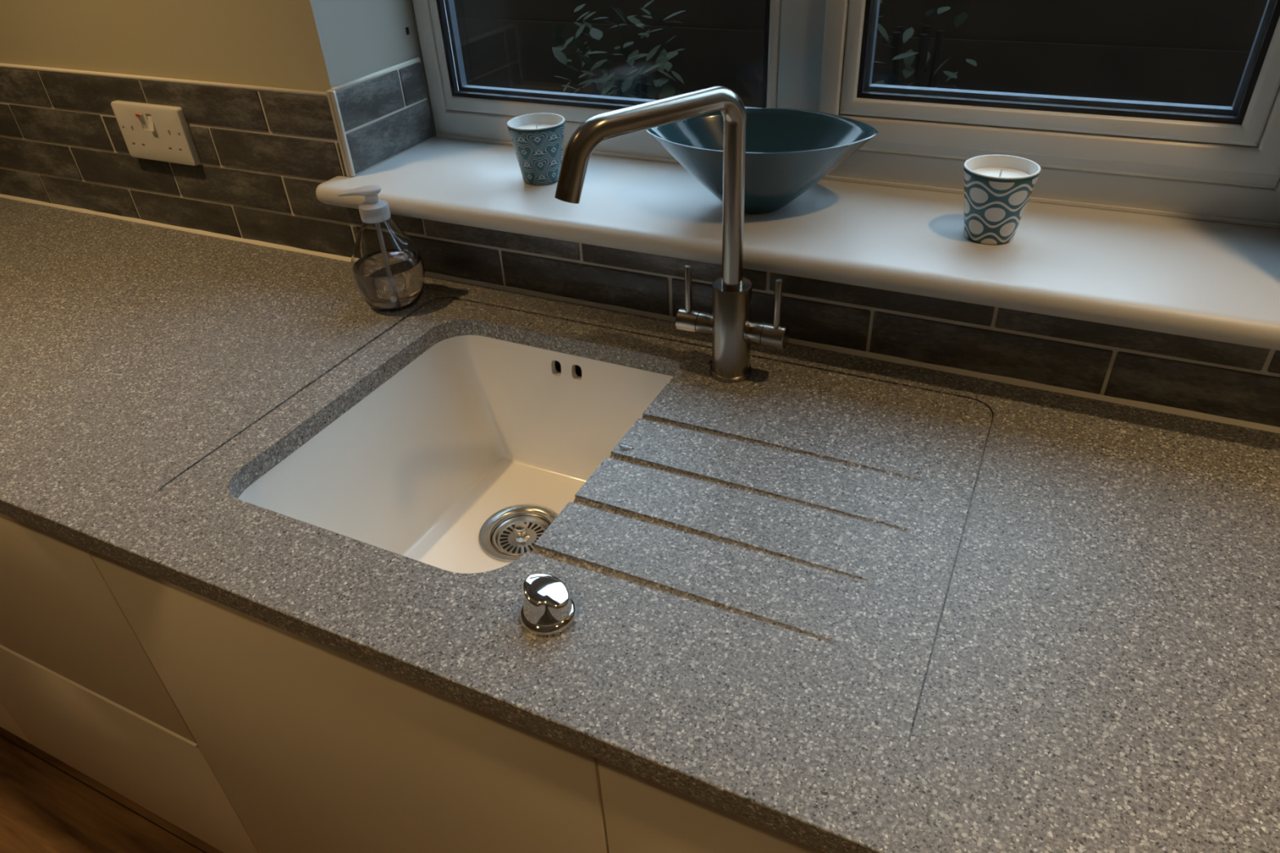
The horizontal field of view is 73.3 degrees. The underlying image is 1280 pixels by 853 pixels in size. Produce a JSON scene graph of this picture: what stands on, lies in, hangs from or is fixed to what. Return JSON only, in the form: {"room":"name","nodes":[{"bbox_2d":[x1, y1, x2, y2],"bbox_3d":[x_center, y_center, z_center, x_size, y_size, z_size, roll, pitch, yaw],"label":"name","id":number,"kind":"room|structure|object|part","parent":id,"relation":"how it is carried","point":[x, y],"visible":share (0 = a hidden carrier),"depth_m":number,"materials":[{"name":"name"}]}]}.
{"room":"kitchen","nodes":[
{"label":"kitchen","id":0,"kind":"room"},
{"bbox_2d":[0,726,223,852],"bbox_3d":[-0.811,1.398,0.669,4.300,0.060,3.700,13,38,22],"label":"floor","id":1,"kind":"structure","parent":0,"point":[47,805],"depth_m":1.60,"materials":[{"name":"brown wood"}]},
{"bbox_2d":[0,702,31,743],"bbox_3d":[-1.274,0.113,1.715,0.598,0.884,0.572,13,38,22],"label":"base cabinet","id":2,"kind":"object","parent":1,"relation":"on","point":[7,722],"visible":0.16,"depth_m":1.56,"materials":[{"name":"brown"}]},
{"bbox_2d":[0,196,1279,852],"bbox_3d":[-0.316,-0.037,1.029,4.098,0.060,0.614,13,38,22],"label":"countertop","id":3,"kind":"structure","parent":2,"relation":"on","point":[826,601],"depth_m":0.79,"materials":[{"name":"grey stone"}]},
{"bbox_2d":[337,185,424,311],"bbox_3d":[-0.357,-0.250,1.192,0.100,0.171,0.100,13,38,22],"label":"soap dispenser","id":4,"kind":"object","parent":3,"relation":"on","point":[388,268],"visible":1,"depth_m":1.17,"materials":[{"name":"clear glass"}]},
{"bbox_2d":[350,217,424,311],"bbox_3d":[-0.356,-0.233,1.204,0.100,0.130,0.100,13,38,22],"label":"bottle","id":5,"kind":"object","parent":4,"relation":"on","point":[388,268],"depth_m":1.17,"materials":[{"name":"clear glass"}]},
{"bbox_2d":[238,334,672,573],"bbox_3d":[-0.187,0.100,1.066,0.378,0.219,0.453,13,38,22],"label":"sink","id":6,"kind":"object","parent":3,"relation":"in","point":[461,460],"visible":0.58,"depth_m":1.16,"materials":[{"name":"white ceramic"}]},
{"bbox_2d":[492,515,549,555],"bbox_3d":[-0.158,0.141,1.146,0.080,0.023,0.080,13,38,22],"label":"basket","id":7,"kind":"object","parent":6,"relation":"on","point":[511,535],"depth_m":1.15,"materials":[{"name":"silver metal"}]},
{"bbox_3d":[-0.079,0.147,0.725,0.050,0.034,0.050,13,38,22],"label":"waste control knob","id":8,"kind":"part","parent":3,"relation":"part of","materials":[{"name":"silver metal"}]},
{"bbox_2d":[617,443,634,451],"bbox_3d":[-0.016,0.022,0.927,0.020,0.002,0.010,13,38,22],"label":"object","id":9,"kind":"object","parent":3,"relation":"on","point":[624,446],"visible":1,"depth_m":0.93,"materials":[{"name":"white"}]},
{"bbox_2d":[554,85,789,383],"bbox_3d":[0.031,-0.184,0.926,0.264,0.337,0.117,-15,37,-17],"label":"mixer tap","id":10,"kind":"object","parent":3,"relation":"on","point":[730,324],"visible":1,"depth_m":0.91,"materials":[{"name":"silver metal"}]},
{"bbox_3d":[0.017,-0.214,0.869,0.227,0.221,0.023,-24,40,-27],"label":"spout","id":11,"kind":"part","parent":10,"relation":"part of","materials":[{"name":"silver metal"}]},
{"bbox_3d":[0.059,-0.127,1.030,0.026,0.028,0.028,13,38,22],"label":"valve knob","id":12,"kind":"part","parent":10,"relation":"part of","materials":[{"name":"silver metal"}]},
{"bbox_3d":[0.057,-0.160,1.008,0.008,0.062,0.008,13,38,22],"label":"lever","id":13,"kind":"part","parent":10,"relation":"part of","materials":[{"name":"silver metal"}]},
{"bbox_2d":[709,276,751,383],"bbox_3d":[0.108,-0.114,1.011,0.052,0.118,0.052,13,38,22],"label":"tap","id":14,"kind":"object","parent":10,"relation":"on","point":[730,321],"depth_m":0.99,"materials":[{"name":"silver metal"}]},
{"bbox_3d":[0.156,-0.104,0.990,0.026,0.028,0.028,13,38,22],"label":"valve knob","id":15,"kind":"part","parent":10,"relation":"part of","materials":[{"name":"silver metal"}]},
{"bbox_3d":[0.155,-0.137,0.967,0.008,0.062,0.008,13,38,22],"label":"lever","id":16,"kind":"part","parent":10,"relation":"part of","materials":[{"name":"silver metal"}]},
{"bbox_2d":[0,513,258,852],"bbox_3d":[-0.734,0.242,1.487,0.600,0.884,0.572,13,38,22],"label":"base cabinet","id":17,"kind":"object","parent":1,"relation":"on","point":[77,678],"visible":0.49,"depth_m":1.21,"materials":[{"name":"brown"}]},
{"bbox_3d":[-0.863,0.191,1.151,0.598,0.393,0.022,13,38,22],"label":"drawer","id":18,"kind":"part","parent":17,"relation":"part of","materials":[{"name":"beige laminate"}]},
{"bbox_3d":[-0.857,0.357,1.261,0.598,0.002,0.014,13,38,22],"label":"finger pull","id":19,"kind":"part","parent":17,"relation":"part of","materials":[{"name":"beige"}]},
{"bbox_3d":[-0.846,0.498,1.366,0.598,0.350,0.022,13,38,22],"label":"drawer","id":20,"kind":"part","parent":17,"relation":"part of","materials":[{"name":"beige laminate"}]},
{"bbox_2d":[88,549,608,852],"bbox_3d":[-0.178,0.375,1.254,0.630,0.884,0.570,13,38,22],"label":"base cabinet","id":21,"kind":"object","parent":1,"relation":"on","point":[314,748],"visible":0.15,"depth_m":0.91,"materials":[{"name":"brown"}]},
{"bbox_2d":[597,758,826,852],"bbox_3d":[0.376,0.507,1.020,0.599,0.884,0.570,13,38,22],"label":"base cabinet","id":22,"kind":"object","parent":1,"relation":"on","point":[642,815],"visible":0.02,"depth_m":0.70,"materials":[{"name":"brown"}]},
{"bbox_2d":[0,0,1279,427],"bbox_3d":[-0.203,-1.787,0.305,10.100,5.510,0.300,13,38,22],"label":"wall","id":23,"kind":"structure","parent":0,"point":[250,80],"depth_m":1.27,"materials":[{"name":"grey tile"}]},
{"bbox_2d":[111,100,200,165],"bbox_3d":[-0.794,-0.478,1.403,0.157,0.091,0.017,13,38,22],"label":"wall socket","id":24,"kind":"object","parent":23,"relation":"attached to","point":[158,132],"visible":1,"depth_m":1.40,"materials":[{"name":"white plastic"}]},
{"bbox_2d":[135,113,147,128],"bbox_3d":[-0.806,-0.495,1.394,0.011,0.025,0.010,13,38,22],"label":"rocker switch","id":25,"kind":"object","parent":24,"relation":"attached to","point":[141,119],"depth_m":1.39,"materials":[{"name":"white"}]},
{"bbox_2d":[146,114,156,131],"bbox_3d":[-0.789,-0.490,1.387,0.011,0.025,0.009,13,38,22],"label":"rocker switch","id":26,"kind":"object","parent":24,"relation":"attached to","point":[151,118],"depth_m":1.39,"materials":[{"name":"white plastic"}]},
{"bbox_2d":[325,89,355,176],"bbox_3d":[-0.431,-0.423,1.243,0.012,0.122,0.009,13,38,22],"label":"trim","id":27,"kind":"structure","parent":23,"relation":"attached to","point":[331,95],"depth_m":1.24,"materials":[{"name":"white plastic"}]},
{"bbox_2d":[0,194,1279,433],"bbox_3d":[-0.183,-0.199,1.251,4.100,0.006,0.006,13,38,22],"label":"trim","id":28,"kind":"structure","parent":23,"relation":"attached to","point":[1183,412],"depth_m":1.08,"materials":[{"name":"white"}]},
{"bbox_2d":[315,0,1279,351],"bbox_3d":[0.131,-0.717,0.835,1.258,1.079,0.323,13,38,22],"label":"window","id":29,"kind":"structure","parent":23,"relation":"in","point":[1164,217],"depth_m":1.03,"materials":[{"name":"white plastic"}]},
{"bbox_2d":[506,112,564,185],"bbox_3d":[-0.141,-0.387,1.205,0.080,0.082,0.080,5,36,11],"label":"candle","id":30,"kind":"object","parent":29,"relation":"on","point":[537,139],"visible":0.99,"depth_m":1.19,"materials":[{"name":"teal ceramic"}]},
{"bbox_2d":[645,107,878,213],"bbox_3d":[0.147,-0.326,1.082,0.286,0.096,0.188,6,36,13],"label":"bowl","id":31,"kind":"object","parent":29,"relation":"on","point":[788,151],"visible":0.87,"depth_m":1.07,"materials":[{"name":"teal ceramic"}]},
{"bbox_3d":[0.141,-0.271,1.113,1.258,0.029,0.259,13,38,22],"label":"sill","id":32,"kind":"part","parent":29,"relation":"part of","materials":[{"name":"white paint"}]},
{"bbox_3d":[0.187,-0.796,0.922,1.193,1.055,0.063,13,38,22],"label":"frame","id":33,"kind":"part","parent":29,"relation":"part of","materials":[{"name":"white plastic"}]},
{"bbox_2d":[963,154,1040,244],"bbox_3d":[0.401,-0.254,0.972,0.080,0.082,0.080,8,37,16],"label":"candle","id":34,"kind":"object","parent":29,"relation":"on","point":[998,188],"visible":1,"depth_m":0.95,"materials":[{"name":"teal ceramic"}]},
{"bbox_3d":[0.455,-0.730,0.779,0.523,0.954,0.050,13,38,22],"label":"sash","id":35,"kind":"part","parent":29,"relation":"part of","materials":[{"name":"white plastic"}]},
{"label":"outside","id":36,"kind":"structure","parent":0,"visible":0},
{"bbox_3d":[1.758,-1.811,5.330,17.000,0.100,8.680,13,38,22],"label":"ground","id":37,"kind":"structure","parent":36,"visible":0},
{"bbox_2d":[551,0,684,99],"bbox_3d":[-0.029,-0.388,2.229,0.352,1.299,0.349,3,36,9],"label":"shrub","id":38,"kind":"object","parent":37,"relation":"on","point":[637,81],"visible":0.16,"depth_m":1.91,"materials":[{"name":"green plant"}]},
{"bbox_3d":[-0.058,-0.322,2.264,0.056,1.153,0.015,-12,36,-13],"label":"stem","id":39,"kind":"part","parent":38,"relation":"part of","materials":[{"name":"black"}]},
{"bbox_3d":[-0.042,-0.349,2.301,0.014,1.153,0.056,-23,39,-25],"label":"stem","id":40,"kind":"part","parent":38,"relation":"part of","materials":[{"name":"black"}]},
{"bbox_3d":[-0.019,-0.308,2.241,0.016,1.153,0.054,-3,35,0],"label":"stem","id":41,"kind":"part","parent":38,"relation":"part of","materials":[{"name":"black"}]},
{"bbox_3d":[0.006,-0.349,2.297,0.015,1.153,0.055,25,44,34],"label":"stem","id":42,"kind":"part","parent":38,"relation":"part of","materials":[{"name":"black"}]},
{"bbox_3d":[0.016,-0.322,2.258,0.054,1.152,0.016,13,38,22],"label":"stem","id":43,"kind":"part","parent":38,"relation":"part of","materials":[{"name":"black"}]},
{"bbox_2d":[453,0,1267,107],"bbox_3d":[0.205,-0.776,2.237,10.090,1.900,0.122,13,38,22],"label":"fence","id":44,"kind":"object","parent":37,"relation":"on","point":[1181,51],"visible":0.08,"depth_m":1.84,"materials":[{"name":"black"}]},
{"bbox_2d":[872,0,977,88],"bbox_3d":[0.566,-0.306,1.981,0.253,1.393,0.251,-17,37,-19],"label":"shrub","id":45,"kind":"object","parent":37,"relation":"on","point":[923,55],"visible":0.15,"depth_m":1.66,"materials":[{"name":"green plant"}]},
{"bbox_3d":[0.531,-0.241,2.007,0.040,1.260,0.015,-12,36,-13],"label":"stem","id":46,"kind":"part","parent":45,"relation":"part of","materials":[{"name":"black plant"}]},
{"bbox_3d":[0.544,-0.262,2.036,0.014,1.260,0.040,-23,39,-25],"label":"stem","id":47,"kind":"part","parent":45,"relation":"part of","materials":[{"name":"black plant"}]},
{"bbox_3d":[0.563,-0.229,1.988,0.016,1.260,0.038,-3,35,0],"label":"stem","id":48,"kind":"part","parent":45,"relation":"part of","materials":[{"name":"black"}]},
{"bbox_3d":[0.583,-0.262,2.033,0.015,1.260,0.039,25,44,34],"label":"stem","id":49,"kind":"part","parent":45,"relation":"part of","materials":[{"name":"black plant"}]},
{"bbox_3d":[0.591,-0.241,2.002,0.038,1.260,0.016,13,38,22],"label":"stem","id":50,"kind":"part","parent":45,"relation":"part of","materials":[{"name":"black"}]}
]}

